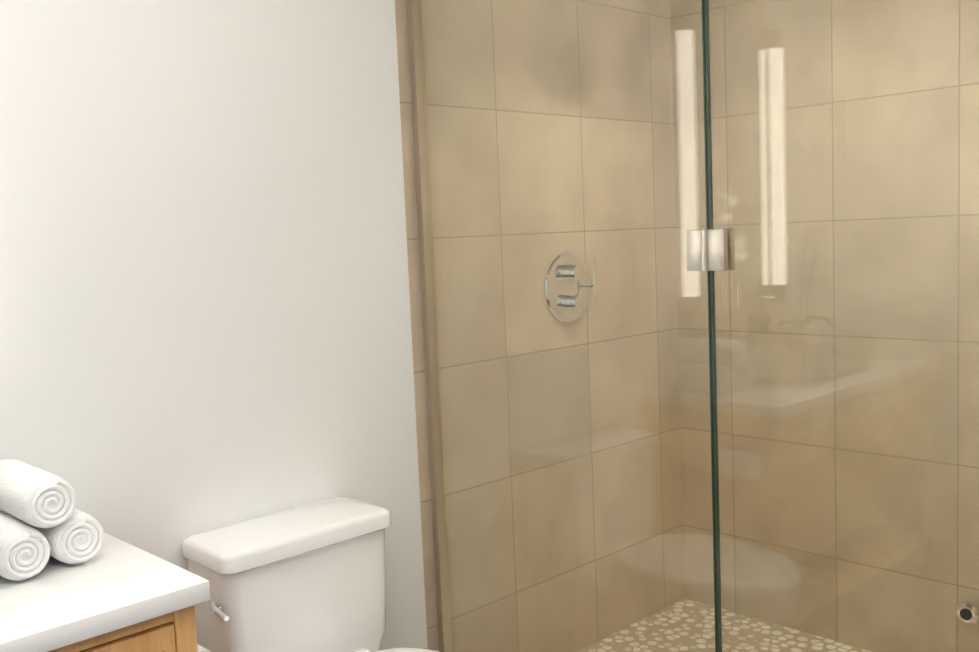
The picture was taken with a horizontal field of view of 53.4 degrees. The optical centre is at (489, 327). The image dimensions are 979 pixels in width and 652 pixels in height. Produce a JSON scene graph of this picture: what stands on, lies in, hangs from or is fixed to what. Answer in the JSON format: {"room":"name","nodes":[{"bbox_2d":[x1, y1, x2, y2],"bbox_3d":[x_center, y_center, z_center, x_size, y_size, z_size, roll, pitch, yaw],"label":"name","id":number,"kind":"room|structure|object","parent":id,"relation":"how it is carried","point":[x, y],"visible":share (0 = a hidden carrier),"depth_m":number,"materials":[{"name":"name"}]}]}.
{"room":"bathroom","nodes":[
{"label":"bathroom","id":0,"kind":"room"},
{"bbox_2d":[0,0,427,649],"bbox_3d":[-1.245,-0.003,1.900,2.710,2.700,0.120,-8,8,-44],"label":"wall","id":1,"kind":"structure","parent":0,"point":[204,304],"depth_m":2.35,"materials":[{"name":"white paint"}]},
{"bbox_2d":[395,0,683,651],"bbox_3d":[0.240,-0.206,3.327,1.430,2.700,0.120,-8,8,-44],"label":"tiled wall","id":2,"kind":"structure","parent":0,"point":[404,73],"depth_m":3.20,"materials":[{"name":"beige tile"}]},
{"bbox_2d":[544,252,596,322],"bbox_3d":[0.281,-0.135,3.251,0.236,0.236,0.051,-8,8,-44],"label":"shower valve","id":3,"kind":"object","parent":2,"relation":"attached to","point":[567,290],"depth_m":3.24,"materials":[{"name":"silver metal"}]},
{"bbox_2d":[670,0,978,651],"bbox_3d":[1.638,-0.217,2.821,0.120,2.700,2.550,-8,8,-44],"label":"wall tile","id":4,"kind":"structure","parent":2,"relation":"attached to","point":[857,358],"depth_m":3.26,"materials":[{"name":"beige tile"}]},
{"bbox_2d":[956,602,978,623],"bbox_3d":[1.488,0.890,3.032,0.021,0.068,0.068,-8,8,-44],"label":"door knob","id":5,"kind":"object","parent":4,"relation":"attached to","point":[968,614],"depth_m":3.02,"materials":[{"name":"silver metal"}]},
{"bbox_3d":[0.215,1.369,1.613,4.140,0.100,2.670,-8,8,-44],"label":"floor","id":6,"kind":"structure","parent":0,"visible":0},
{"bbox_2d":[32,596,210,651],"bbox_3d":[-1.101,0.959,1.607,1.286,0.830,0.566,-8,8,-44],"label":"bathroom vanity","id":7,"kind":"object","parent":6,"relation":"on","point":[173,629],"depth_m":1.72,"materials":[{"name":"brown wood"}]},
{"bbox_2d":[0,532,209,651],"bbox_3d":[-1.152,0.529,1.544,1.250,0.038,0.559,-8,8,-44],"label":"countertop","id":8,"kind":"structure","parent":7,"relation":"on","point":[123,581],"depth_m":1.73,"materials":[{"name":"white stone"}]},
{"bbox_2d":[0,459,103,580],"bbox_3d":[-0.910,0.366,1.920,0.206,0.189,0.286,-8,8,-44],"label":"rolled towels","id":9,"kind":"object","parent":8,"relation":"on","point":[43,523],"visible":1,"depth_m":1.82,"materials":[{"name":"white fabric"}]},
{"bbox_2d":[182,497,441,651],"bbox_3d":[-0.273,0.885,2.221,0.496,0.788,0.832,-8,8,-44],"label":"toilet","id":10,"kind":"object","parent":6,"relation":"on","point":[311,577],"visible":0.94,"depth_m":2.33,"materials":[{"name":"white ceramic"}]},
{"bbox_2d":[577,598,872,651],"bbox_3d":[1.167,1.177,2.546,1.210,0.020,2.400,-8,8,-44],"label":"pebble shower floor","id":11,"kind":"structure","parent":6,"relation":"on","point":[751,626],"depth_m":3.46,"materials":[{"name":"stone"}]},
{"bbox_3d":[0.491,1.144,2.258,0.150,0.200,1.870,-8,8,-44],"label":"wall","id":12,"kind":"structure","parent":0,"visible":0},
{"bbox_2d":[407,0,978,651],"bbox_3d":[0.644,-0.152,1.966,0.178,2.420,2.399,-8,8,-44],"label":"glass shower door","id":13,"kind":"structure","parent":12,"relation":"on","point":[709,250],"depth_m":2.21,"materials":[{"name":"clear glass"}]}
]}

